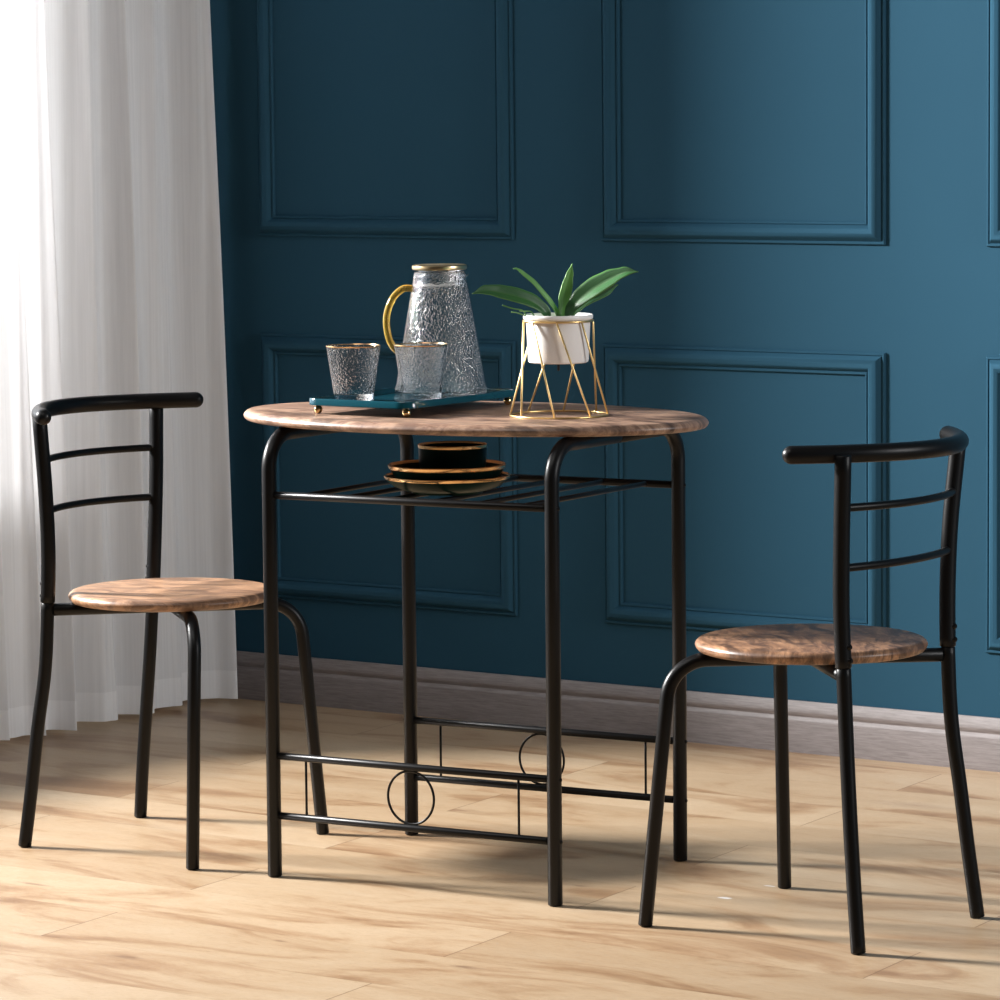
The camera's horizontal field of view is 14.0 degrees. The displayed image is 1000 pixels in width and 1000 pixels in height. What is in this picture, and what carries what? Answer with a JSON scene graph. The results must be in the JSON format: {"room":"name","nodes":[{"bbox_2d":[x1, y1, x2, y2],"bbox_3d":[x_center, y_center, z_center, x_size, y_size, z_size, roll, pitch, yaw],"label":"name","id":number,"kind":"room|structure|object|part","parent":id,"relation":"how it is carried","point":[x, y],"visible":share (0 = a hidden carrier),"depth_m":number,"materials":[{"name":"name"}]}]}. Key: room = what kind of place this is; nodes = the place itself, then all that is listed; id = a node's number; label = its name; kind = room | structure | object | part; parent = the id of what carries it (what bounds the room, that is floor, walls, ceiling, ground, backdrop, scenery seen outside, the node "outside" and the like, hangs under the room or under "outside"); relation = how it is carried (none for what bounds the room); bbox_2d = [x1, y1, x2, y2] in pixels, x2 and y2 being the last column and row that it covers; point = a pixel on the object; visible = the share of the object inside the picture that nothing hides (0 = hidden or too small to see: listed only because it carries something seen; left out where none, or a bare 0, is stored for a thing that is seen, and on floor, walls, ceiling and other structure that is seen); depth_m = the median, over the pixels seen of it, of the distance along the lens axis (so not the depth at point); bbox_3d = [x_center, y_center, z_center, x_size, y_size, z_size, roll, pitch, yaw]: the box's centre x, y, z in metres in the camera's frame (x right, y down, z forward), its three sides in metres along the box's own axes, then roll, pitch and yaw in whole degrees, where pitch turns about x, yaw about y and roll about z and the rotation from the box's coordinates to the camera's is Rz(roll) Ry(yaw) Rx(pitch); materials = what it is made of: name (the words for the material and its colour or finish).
{"room":"dining room","nodes":[
{"label":"dining room","id":0,"kind":"room"},
{"bbox_2d":[0,698,999,999],"bbox_3d":[-0.543,0.897,3.895,6.160,0.060,7.800,3,7,35],"label":"floor","id":1,"kind":"structure","parent":0,"point":[103,902],"depth_m":6.50,"materials":[{"name":"brown wood"}]},
{"bbox_2d":[18,392,328,869],"bbox_3d":[-0.567,0.206,6.811,0.403,0.743,0.444,3,7,32],"label":"dining chair","id":2,"kind":"object","parent":1,"relation":"on","point":[151,595],"visible":0.99,"depth_m":6.80,"materials":[{"name":"black metal"}]},
{"bbox_3d":[-0.773,0.375,6.790,0.070,0.413,0.024,0,6,8],"label":"leg","id":3,"kind":"part","parent":2,"relation":"part of","materials":[{"name":"black metal"}]},
{"bbox_3d":[-0.754,0.014,6.744,0.029,0.318,0.036,3,7,32],"label":"post","id":4,"kind":"part","parent":2,"relation":"part of","materials":[{"name":"black metal"}]},
{"bbox_3d":[-0.682,-0.156,6.846,0.140,0.027,0.443,3,7,32],"label":"rail","id":5,"kind":"part","parent":2,"relation":"part of","materials":[{"name":"black metal"}]},
{"bbox_3d":[-0.612,0.349,7.043,0.025,0.414,0.073,-5,7,-40],"label":"leg","id":6,"kind":"part","parent":2,"relation":"part of","materials":[{"name":"black metal"}]},
{"bbox_3d":[-0.592,-0.013,6.995,0.029,0.318,0.042,3,7,32],"label":"post","id":7,"kind":"part","parent":2,"relation":"part of","materials":[{"name":"black metal"}]},
{"bbox_3d":[-0.547,0.157,6.794,0.344,0.018,0.344,2,6,21],"label":"seat","id":8,"kind":"part","parent":2,"relation":"part of","materials":[{"name":"brown wood"}]},
{"bbox_3d":[-0.513,0.384,6.690,0.034,0.411,0.249,-2,6,-10],"label":"leg","id":9,"kind":"part","parent":2,"relation":"part of","materials":[{"name":"black metal"}]},
{"bbox_3d":[-0.410,0.366,6.852,0.247,0.411,0.034,-2,6,-15],"label":"leg","id":10,"kind":"part","parent":2,"relation":"part of","materials":[{"name":"black metal"}]},
{"bbox_2d":[244,401,708,905],"bbox_3d":[-0.042,0.227,6.547,0.814,0.739,0.484,3,7,30],"label":"bistro table","id":11,"kind":"object","parent":1,"relation":"on","point":[477,418],"visible":0.94,"depth_m":6.48,"materials":[{"name":"black metal"}]},
{"bbox_3d":[-0.315,0.236,6.581,0.023,0.721,0.220,3,7,30],"label":"leg","id":12,"kind":"part","parent":11,"relation":"part of","materials":[{"name":"black metal"}]},
{"bbox_3d":[-0.213,-0.025,6.622,0.008,0.008,0.409,3,7,30],"label":"shelf rod","id":13,"kind":"part","parent":11,"relation":"part of","materials":[{"name":"black metal"}]},
{"bbox_3d":[-0.144,-0.021,6.582,0.009,0.008,0.409,3,7,30],"label":"shelf rod","id":14,"kind":"part","parent":11,"relation":"part of","materials":[{"name":"black metal"}]},
{"bbox_3d":[-0.202,0.216,6.770,0.023,0.721,0.221,3,7,30],"label":"leg","id":15,"kind":"part","parent":11,"relation":"part of","materials":[{"name":"black metal"}]},
{"bbox_3d":[-0.144,0.003,6.343,0.494,0.012,0.012,3,7,30],"label":"shelf rail","id":16,"kind":"part","parent":11,"relation":"part of","materials":[{"name":"black metal"}]},
{"bbox_3d":[-0.140,0.419,6.384,0.494,0.012,0.012,3,7,30],"label":"rail","id":17,"kind":"part","parent":11,"relation":"part of","materials":[{"name":"black metal"}]},
{"bbox_2d":[309,388,515,416],"bbox_3d":[-0.139,-0.160,6.585,0.208,0.026,0.326,3,7,33],"label":"serving tray","id":18,"kind":"object","parent":11,"relation":"on","point":[383,398],"visible":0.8,"depth_m":6.49,"materials":[{"name":"teal paint"}]},
{"bbox_2d":[326,344,380,400],"bbox_3d":[-0.235,-0.204,6.535,0.088,0.090,0.088,-5,7,-40],"label":"tumbler","id":19,"kind":"object","parent":18,"relation":"on","point":[353,367],"visible":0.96,"depth_m":6.50,"materials":[{"name":"clear glass"}]},
{"bbox_2d":[394,342,447,400],"bbox_3d":[-0.127,-0.206,6.548,0.088,0.090,0.088,-2,6,-18],"label":"tumbler","id":20,"kind":"object","parent":18,"relation":"on","point":[420,365],"visible":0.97,"depth_m":6.52,"materials":[{"name":"clear glass"}]},
{"bbox_2d":[383,263,486,397],"bbox_3d":[-0.098,-0.278,6.647,0.152,0.213,0.152,5,8,43],"label":"glass jug","id":21,"kind":"object","parent":18,"relation":"on","point":[439,308],"visible":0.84,"depth_m":6.60,"materials":[{"name":"clear glass"}]},
{"bbox_3d":[-0.167,-0.293,6.645,0.050,0.118,0.012,-1,6,0],"label":"handle","id":22,"kind":"part","parent":21,"relation":"part of","materials":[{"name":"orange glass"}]},
{"bbox_3d":[-0.099,-0.380,6.637,0.090,0.008,0.090,-1,6,0],"label":"lid","id":23,"kind":"part","parent":21,"relation":"part of","materials":[{"name":"gold metal"}]},
{"bbox_3d":[-0.139,0.515,6.394,0.494,0.012,0.012,3,7,30],"label":"rail","id":24,"kind":"part","parent":11,"relation":"part of","materials":[{"name":"black metal"}]},
{"bbox_2d":[384,471,510,495],"bbox_3d":[-0.084,-0.026,6.437,0.201,0.028,0.201,-1,6,0],"label":"dinner plate","id":25,"kind":"object","parent":11,"relation":"on","point":[419,487],"visible":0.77,"depth_m":6.36,"materials":[{"name":"black ceramic"}]},
{"bbox_2d":[388,459,505,480],"bbox_3d":[-0.084,-0.042,6.435,0.187,0.030,0.187,-1,6,0],"label":"plate","id":26,"kind":"object","parent":25,"relation":"on","point":[407,469],"visible":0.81,"depth_m":6.37,"materials":[{"name":"black ceramic"}]},
{"bbox_2d":[418,441,486,468],"bbox_3d":[-0.075,-0.062,6.433,0.110,0.054,0.110,-1,6,0],"label":"bowl","id":27,"kind":"object","parent":26,"relation":"on","point":[436,454],"visible":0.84,"depth_m":6.39,"materials":[{"name":"black ceramic"}]},
{"bbox_3d":[-0.074,-0.018,6.543,0.008,0.008,0.409,3,7,30],"label":"shelf rod","id":28,"kind":"part","parent":11,"relation":"part of","materials":[{"name":"black metal"}]},
{"bbox_3d":[-0.005,-0.015,6.503,0.008,0.008,0.409,3,7,30],"label":"shelf rod","id":29,"kind":"part","parent":11,"relation":"part of","materials":[{"name":"black metal"}]},
{"bbox_3d":[0.069,0.382,6.743,0.494,0.012,0.012,3,7,30],"label":"rail","id":30,"kind":"part","parent":11,"relation":"part of","materials":[{"name":"black metal"}]},
{"bbox_3d":[0.070,0.478,6.753,0.494,0.012,0.012,3,7,30],"label":"rail","id":31,"kind":"part","parent":11,"relation":"part of","materials":[{"name":"black metal"}]},
{"bbox_3d":[0.064,-0.011,6.463,0.008,0.008,0.409,3,7,30],"label":"shelf rod","id":32,"kind":"part","parent":11,"relation":"part of","materials":[{"name":"black metal"}]},
{"bbox_2d":[509,319,608,418],"bbox_3d":[0.092,-0.209,6.419,0.157,0.152,0.157,-1,6,0],"label":"plant stand","id":33,"kind":"object","parent":11,"relation":"on","point":[606,413],"visible":0.85,"depth_m":6.39,"materials":[{"name":"gold metal"}]},
{"bbox_3d":[0.036,-0.211,6.443,0.055,0.149,0.003,-5,7,-39],"label":"rod","id":34,"kind":"part","parent":33,"relation":"part of","materials":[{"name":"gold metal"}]},
{"bbox_3d":[0.035,-0.206,6.396,0.003,0.149,0.055,0,6,6],"label":"rod","id":35,"kind":"part","parent":33,"relation":"part of","materials":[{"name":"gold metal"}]},
{"bbox_3d":[0.070,-0.214,6.476,0.055,0.149,0.003,0,6,6],"label":"rod","id":36,"kind":"part","parent":33,"relation":"part of","materials":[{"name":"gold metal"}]},
{"bbox_3d":[0.068,-0.203,6.363,0.003,0.149,0.055,-5,7,-39],"label":"rod","id":37,"kind":"part","parent":33,"relation":"part of","materials":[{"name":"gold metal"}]},
{"bbox_2d":[472,264,637,370],"bbox_3d":[0.087,-0.288,6.411,0.261,0.169,0.110,-1,6,0],"label":"potted plant","id":38,"kind":"object","parent":33,"relation":"on","point":[601,285],"visible":1,"depth_m":6.38,"materials":[{"name":"green plant"}]},
{"bbox_3d":[0.092,-0.255,6.414,0.110,0.076,0.110,-1,6,0],"label":"pot","id":39,"kind":"part","parent":38,"relation":"part of","materials":[{"name":"white ceramic"}]},
{"bbox_3d":[0.117,-0.214,6.475,0.003,0.149,0.055,-5,7,-39],"label":"rod","id":40,"kind":"part","parent":33,"relation":"part of","materials":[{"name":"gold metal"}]},
{"bbox_3d":[0.115,-0.203,6.362,0.055,0.149,0.008,-1,6,0],"label":"rod","id":41,"kind":"part","parent":33,"relation":"part of","materials":[{"name":"gold metal"}]},
{"bbox_3d":[0.150,-0.211,6.441,0.003,0.149,0.055,0,6,6],"label":"rod","id":42,"kind":"part","parent":33,"relation":"part of","materials":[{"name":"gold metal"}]},
{"bbox_3d":[0.149,-0.207,6.394,0.055,0.149,0.003,-5,7,-39],"label":"rod","id":43,"kind":"part","parent":33,"relation":"part of","materials":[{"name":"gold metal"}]},
{"bbox_3d":[0.131,0.257,6.324,0.023,0.721,0.220,3,7,30],"label":"leg","id":44,"kind":"part","parent":11,"relation":"part of","materials":[{"name":"black metal"}]},
{"bbox_3d":[0.133,-0.008,6.423,0.008,0.008,0.409,3,7,30],"label":"shelf rod","id":45,"kind":"part","parent":11,"relation":"part of","materials":[{"name":"black metal"}]},
{"bbox_3d":[0.065,-0.035,6.702,0.494,0.012,0.012,3,7,30],"label":"shelf rail","id":46,"kind":"part","parent":11,"relation":"part of","materials":[{"name":"black metal"}]},
{"bbox_3d":[0.241,0.237,6.513,0.023,0.721,0.220,3,7,30],"label":"leg","id":47,"kind":"part","parent":11,"relation":"part of","materials":[{"name":"black metal"}]},
{"bbox_2d":[638,426,984,953],"bbox_3d":[0.493,0.267,6.111,0.413,0.738,0.448,4,7,38],"label":"dining chair","id":48,"kind":"object","parent":1,"relation":"on","point":[832,649],"visible":1,"depth_m":6.08,"materials":[{"name":"black metal"}]},
{"bbox_3d":[0.329,0.432,6.114,0.252,0.411,0.033,-1,6,-8],"label":"leg","id":49,"kind":"part","parent":48,"relation":"part of","materials":[{"name":"black metal"}]},
{"bbox_3d":[0.449,0.416,6.264,0.033,0.411,0.249,-1,6,-5],"label":"leg","id":50,"kind":"part","parent":48,"relation":"part of","materials":[{"name":"black metal"}]},
{"bbox_3d":[0.467,0.216,6.107,0.348,0.018,0.348,-1,6,-9],"label":"seat","id":51,"kind":"part","parent":48,"relation":"part of","materials":[{"name":"brown wood"}]},
{"bbox_3d":[0.496,0.089,5.880,0.027,0.313,0.038,-1,6,-6],"label":"post","id":52,"kind":"part","parent":48,"relation":"part of","materials":[{"name":"black metal"}]},
{"bbox_3d":[0.509,0.451,5.902,0.024,0.413,0.067,-3,6,-22],"label":"leg","id":53,"kind":"part","parent":48,"relation":"part of","materials":[{"name":"black metal"}]},
{"bbox_3d":[0.596,-0.079,5.992,0.142,0.027,0.448,4,7,38],"label":"rail","id":54,"kind":"part","parent":48,"relation":"part of","materials":[{"name":"black metal"}]},
{"bbox_3d":[0.680,0.064,6.114,0.042,0.313,0.028,-3,6,-24],"label":"post","id":55,"kind":"part","parent":48,"relation":"part of","materials":[{"name":"black metal"}]},
{"bbox_3d":[0.697,0.426,6.137,0.067,0.413,0.024,1,6,15],"label":"leg","id":56,"kind":"part","parent":48,"relation":"part of","materials":[{"name":"black metal"}]},
{"bbox_2d":[210,0,999,717],"bbox_3d":[1.636,-0.834,6.904,6.160,2.750,0.100,3,7,35],"label":"wall","id":57,"kind":"structure","parent":0,"point":[749,110],"depth_m":7.85,"materials":[{"name":"teal paint"}]},
{"bbox_2d":[0,0,237,739],"bbox_3d":[-0.828,-0.845,7.956,0.099,2.588,0.922,3,7,35],"label":"sheer curtain","id":58,"kind":"object","parent":57,"relation":"hanging from","point":[111,283],"visible":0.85,"depth_m":8.09,"materials":[{"name":"white fabric"}]},
{"bbox_2d":[255,0,514,239],"bbox_3d":[-0.244,-1.216,8.101,0.635,1.388,0.019,3,7,34],"label":"trim","id":59,"kind":"structure","parent":57,"relation":"attached to","point":[501,227],"depth_m":8.14,"materials":[{"name":"teal paint"}]},
{"bbox_2d":[260,333,517,615],"bbox_3d":[-0.233,-0.056,8.216,0.635,0.545,0.019,3,7,34],"label":"trim","id":60,"kind":"structure","parent":57,"relation":"attached to","point":[505,602],"depth_m":8.20,"materials":[{"name":"teal paint"}]},
{"bbox_2d":[236,651,999,771],"bbox_3d":[1.616,0.491,6.988,5.920,0.098,0.014,3,7,35],"label":"baseboard","id":61,"kind":"structure","parent":57,"relation":"attached to","point":[880,734],"depth_m":7.93,"materials":[{"name":"beige wood"}]},
{"bbox_2d":[600,0,885,244],"bbox_3d":[0.445,-1.176,7.625,0.626,1.388,0.018,3,7,35],"label":"trim","id":62,"kind":"structure","parent":57,"relation":"attached to","point":[872,231],"depth_m":7.68,"materials":[{"name":"teal paint"}]},
{"bbox_2d":[602,344,885,630],"bbox_3d":[0.456,-0.016,7.740,0.626,0.545,0.018,3,7,35],"label":"trim","id":63,"kind":"structure","parent":57,"relation":"attached to","point":[871,365],"depth_m":7.73,"materials":[{"name":"teal paint"}]},
{"bbox_2d":[986,356,999,653],"bbox_3d":[1.144,0.025,7.265,0.626,0.545,0.019,3,7,35],"label":"trim","id":64,"kind":"structure","parent":57,"relation":"attached to","point":[992,362],"depth_m":7.43,"materials":[{"name":"teal paint"}]},
{"bbox_2d":[987,0,999,246],"bbox_3d":[1.133,-1.135,7.150,0.626,1.388,0.019,3,7,35],"label":"trim","id":65,"kind":"structure","parent":57,"relation":"attached to","point":[993,6],"depth_m":7.36,"materials":[{"name":"teal paint"}]}
]}

